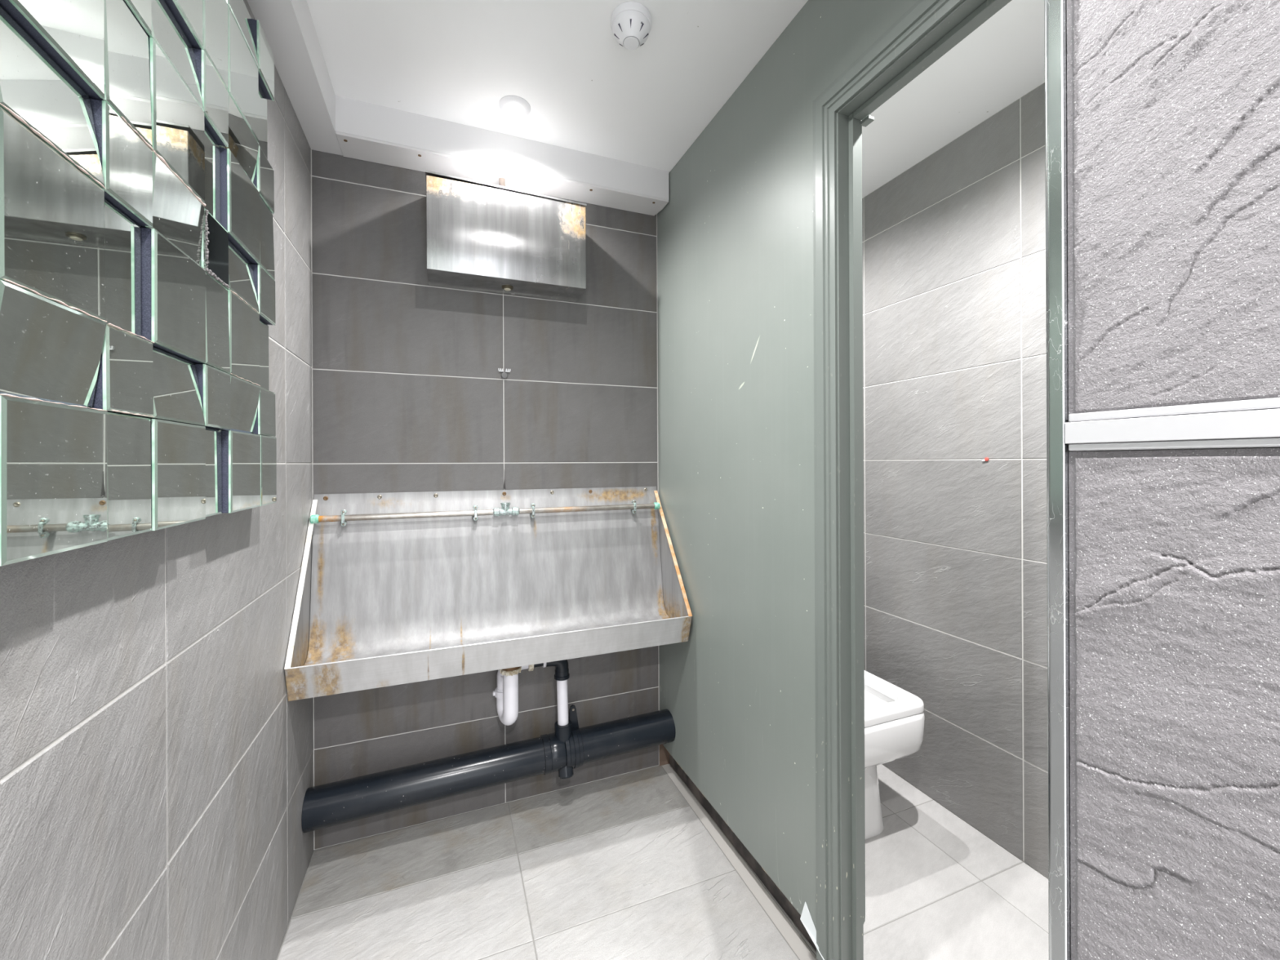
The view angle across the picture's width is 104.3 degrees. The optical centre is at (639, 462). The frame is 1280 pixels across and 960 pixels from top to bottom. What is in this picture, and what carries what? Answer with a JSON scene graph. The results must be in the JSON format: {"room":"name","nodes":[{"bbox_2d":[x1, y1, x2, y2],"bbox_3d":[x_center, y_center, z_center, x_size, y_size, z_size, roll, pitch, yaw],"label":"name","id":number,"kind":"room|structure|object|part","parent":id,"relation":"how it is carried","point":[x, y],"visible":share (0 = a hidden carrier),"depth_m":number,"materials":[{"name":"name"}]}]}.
{"room":"public restroom","nodes":[
{"label":"public restroom","id":0,"kind":"room"},
{"bbox_2d":[0,0,313,959],"bbox_3d":[-0.502,0.059,0.122,0.060,2.330,3.192,0,0,-21],"label":"wall","id":1,"kind":"structure","parent":0,"point":[157,759],"depth_m":0.76,"materials":[{"name":"grey tile"}]},
{"bbox_2d":[0,0,276,566],"bbox_3d":[-0.648,-0.406,0.640,0.046,0.988,0.975,0,0,-21],"label":"mirror","id":2,"kind":"object","parent":1,"relation":"attached to","point":[137,276],"visible":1,"depth_m":0.60,"materials":[{"name":"clear glass"}]},
{"bbox_2d":[247,0,342,155],"bbox_3d":[-0.432,-1.049,0.134,0.088,0.114,3.121,0,0,-21],"label":"trim","id":3,"kind":"structure","parent":1,"relation":"attached to","point":[288,28],"depth_m":1.26,"materials":[{"name":"white paint"}]},
{"bbox_2d":[311,149,659,849],"bbox_3d":[-0.495,0.059,1.816,1.284,2.330,0.060,0,0,-21],"label":"wall","id":4,"kind":"structure","parent":0,"point":[410,393],"depth_m":1.73,"materials":[{"name":"grey tile"}]},
{"bbox_2d":[284,486,692,701],"bbox_3d":[-0.426,0.364,1.643,1.181,0.532,0.306,0,0,-21],"label":"trough","id":5,"kind":"object","parent":4,"relation":"attached to","point":[384,602],"visible":1,"depth_m":1.67,"materials":[{"name":"metal"}]},
{"bbox_3d":[-0.976,0.375,1.429,0.002,0.514,0.303,0,0,-21],"label":"panel","id":6,"kind":"part","parent":5,"relation":"part of","materials":[{"name":"metal"}]},
{"bbox_2d":[310,499,660,526],"bbox_3d":[-0.473,0.169,1.752,1.166,0.060,0.061,0,0,-21],"label":"pipe","id":7,"kind":"object","parent":5,"relation":"attached to","point":[505,510],"visible":1,"depth_m":1.70,"materials":[{"name":"silver metal"}]},
{"bbox_2d":[493,664,533,725],"bbox_3d":[-0.425,0.753,1.682,0.135,0.253,0.130,0,0,-21],"label":"trap","id":8,"kind":"object","parent":5,"relation":"attached to","point":[506,692],"visible":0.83,"depth_m":1.63,"materials":[{"name":"white plastic"}]},
{"bbox_2d":[502,666,519,671],"bbox_3d":[-0.428,0.653,1.648,0.068,0.053,0.068,0,0,-21],"label":"outlet","id":9,"kind":"object","parent":8,"relation":"attached to","point":[516,668],"depth_m":1.62,"materials":[{"name":"brown"}]},
{"bbox_3d":[0.123,0.370,1.858,0.002,0.514,0.303,0,0,-21],"label":"panel","id":10,"kind":"part","parent":5,"relation":"part of","materials":[{"name":"metal"}]},
{"bbox_2d":[301,704,675,832],"bbox_3d":[-0.438,0.995,1.708,1.204,0.219,0.130,0,0,-21],"label":"pipe","id":11,"kind":"object","parent":4,"relation":"attached to","point":[570,747],"visible":0.98,"depth_m":1.64,"materials":[{"name":"black plastic"}]},
{"bbox_2d":[533,659,569,725],"bbox_3d":[-0.315,0.804,1.757,0.131,0.270,0.054,0,0,-13],"label":"pipe","id":12,"kind":"object","parent":11,"relation":"attached to","point":[562,674],"visible":0.68,"depth_m":1.75,"materials":[{"name":"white plastic"}]},
{"bbox_2d":[554,668,569,680],"bbox_3d":[-0.277,0.750,1.766,0.054,0.030,0.054,0,0,-21],"label":"socket","id":13,"kind":"object","parent":12,"relation":"attached to","point":[561,674],"depth_m":1.74,"materials":[{"name":"black plastic"}]},
{"bbox_2d":[554,719,572,742],"bbox_3d":[-0.272,0.965,1.765,0.062,0.080,0.062,0,0,-21],"label":"socket","id":14,"kind":"object","parent":11,"relation":"attached to","point":[562,734],"depth_m":1.74,"materials":[{"name":"black plastic"}]},
{"bbox_2d":[335,95,668,215],"bbox_3d":[-0.424,-1.047,1.749,1.101,0.119,0.119,0,0,-21],"label":"boxed ceiling beam","id":15,"kind":"structure","parent":4,"relation":"attached to","point":[365,131],"depth_m":1.68,"materials":[{"name":"white paint"}]},
{"bbox_2d":[497,368,511,378],"bbox_3d":[-0.486,-0.318,1.782,0.043,0.036,0.011,0,0,-21],"label":"clip","id":16,"kind":"object","parent":4,"relation":"attached to","point":[504,375],"visible":1,"depth_m":1.78,"materials":[{"name":"white plastic"}]},
{"bbox_2d":[425,169,586,302],"bbox_3d":[-0.456,-0.792,1.714,0.517,0.393,0.160,0,0,-21],"label":"cistern","id":17,"kind":"object","parent":4,"relation":"attached to","point":[481,236],"visible":1,"depth_m":1.64,"materials":[{"name":"metal"}]},
{"bbox_3d":[-0.456,-0.902,1.714,0.517,0.016,0.160,0,0,-21],"label":"lid","id":18,"kind":"part","parent":17,"relation":"part of","materials":[{"name":"metal"}]},
{"bbox_2d":[275,764,1048,959],"bbox_3d":[0.476,1.250,0.501,2.129,0.060,3.192,0,0,-21],"label":"floor","id":19,"kind":"structure","parent":0,"point":[633,865],"depth_m":1.42,"materials":[{"name":"grey tile"}]},
{"bbox_2d":[864,670,924,839],"bbox_3d":[0.648,0.819,1.857,0.400,0.800,0.683,0,0,-21],"label":"toilet","id":20,"kind":"object","parent":19,"relation":"on","point":[895,717],"visible":0.21,"depth_m":1.59,"materials":[{"name":"white ceramic"}]},
{"bbox_3d":[0.663,0.796,1.817,0.388,0.026,0.574,0,0,-21],"label":"seat","id":21,"kind":"part","parent":20,"relation":"part of","materials":[{"name":"white plastic"}]},
{"bbox_2d":[306,0,1044,198],"bbox_3d":[0.466,-1.140,0.501,2.129,0.060,3.192,0,0,-21],"label":"ceiling","id":22,"kind":"structure","parent":0,"point":[451,60],"depth_m":1.40,"materials":[{"name":"white paint"}]},
{"bbox_2d":[498,95,530,117],"bbox_3d":[-0.389,-1.099,1.546,0.096,0.016,0.096,0,0,-21],"label":"recessed light","id":23,"kind":"object","parent":22,"relation":"in","point":[514,106],"visible":1,"depth_m":1.53,"materials":[{"name":"white plastic"}]},
{"bbox_2d":[611,1,651,50],"bbox_3d":[-0.022,-1.077,1.244,0.101,0.061,0.101,0,0,-21],"label":"smoke detector","id":24,"kind":"object","parent":22,"relation":"attached to","point":[631,21],"visible":1,"depth_m":1.22,"materials":[{"name":"white plastic"}]},
{"bbox_2d":[657,0,917,959],"bbox_3d":[0.402,0.056,1.257,0.067,2.329,1.637,0,0,-22],"label":"wall partition","id":25,"kind":"structure","parent":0,"point":[735,283],"depth_m":1.41,"materials":[{"name":"green paint"}]},
{"bbox_2d":[813,0,1011,959],"bbox_3d":[0.579,0.175,0.841,0.087,2.050,0.734,0,0,-21],"label":"door frame","id":26,"kind":"structure","parent":25,"relation":"in","point":[928,29],"depth_m":1.11,"materials":[{"name":"green paint"}]},
{"bbox_3d":[0.550,0.157,0.832,0.014,2.014,0.731,0,0,-22],"label":"architrave","id":27,"kind":"part","parent":26,"relation":"part of","materials":[{"name":"green paint"}]},
{"bbox_3d":[0.546,-0.815,0.832,0.014,0.070,0.731,0,0,-22],"label":"architrave","id":28,"kind":"part","parent":26,"relation":"part of","materials":[{"name":"green paint"}]},
{"bbox_2d":[862,82,1048,878],"bbox_3d":[1.180,0.052,1.556,0.060,2.330,1.742,0,0,-21],"label":"wall","id":29,"kind":"structure","parent":0,"point":[953,245],"depth_m":1.68,"materials":[{"name":"grey tile"}]},
{"bbox_2d":[1066,0,1279,959],"bbox_3d":[0.610,0.054,-0.357,0.162,2.330,1.492,0,0,-21],"label":"wall","id":30,"kind":"structure","parent":0,"point":[1173,106],"depth_m":0.26,"materials":[{"name":"grey stone"}]},
{"bbox_2d":[1064,397,1279,450],"bbox_3d":[0.383,-0.019,0.011,0.007,0.023,0.641,0,0,-21],"label":"trim","id":31,"kind":"structure","parent":30,"relation":"attached to","point":[1248,424],"depth_m":0.26,"materials":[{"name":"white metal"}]},
{"bbox_3d":[0.906,0.053,0.534,1.295,2.330,0.076,0,0,-21],"label":"wall","id":32,"kind":"structure","parent":0,"visible":0},
{"bbox_2d":[1044,0,1073,959],"bbox_3d":[0.277,0.056,0.320,0.033,2.330,0.011,0,0,-21],"label":"trim","id":33,"kind":"structure","parent":32,"relation":"attached to","point":[1055,11],"depth_m":0.31,"materials":[{"name":"grey metal"}]}
]}

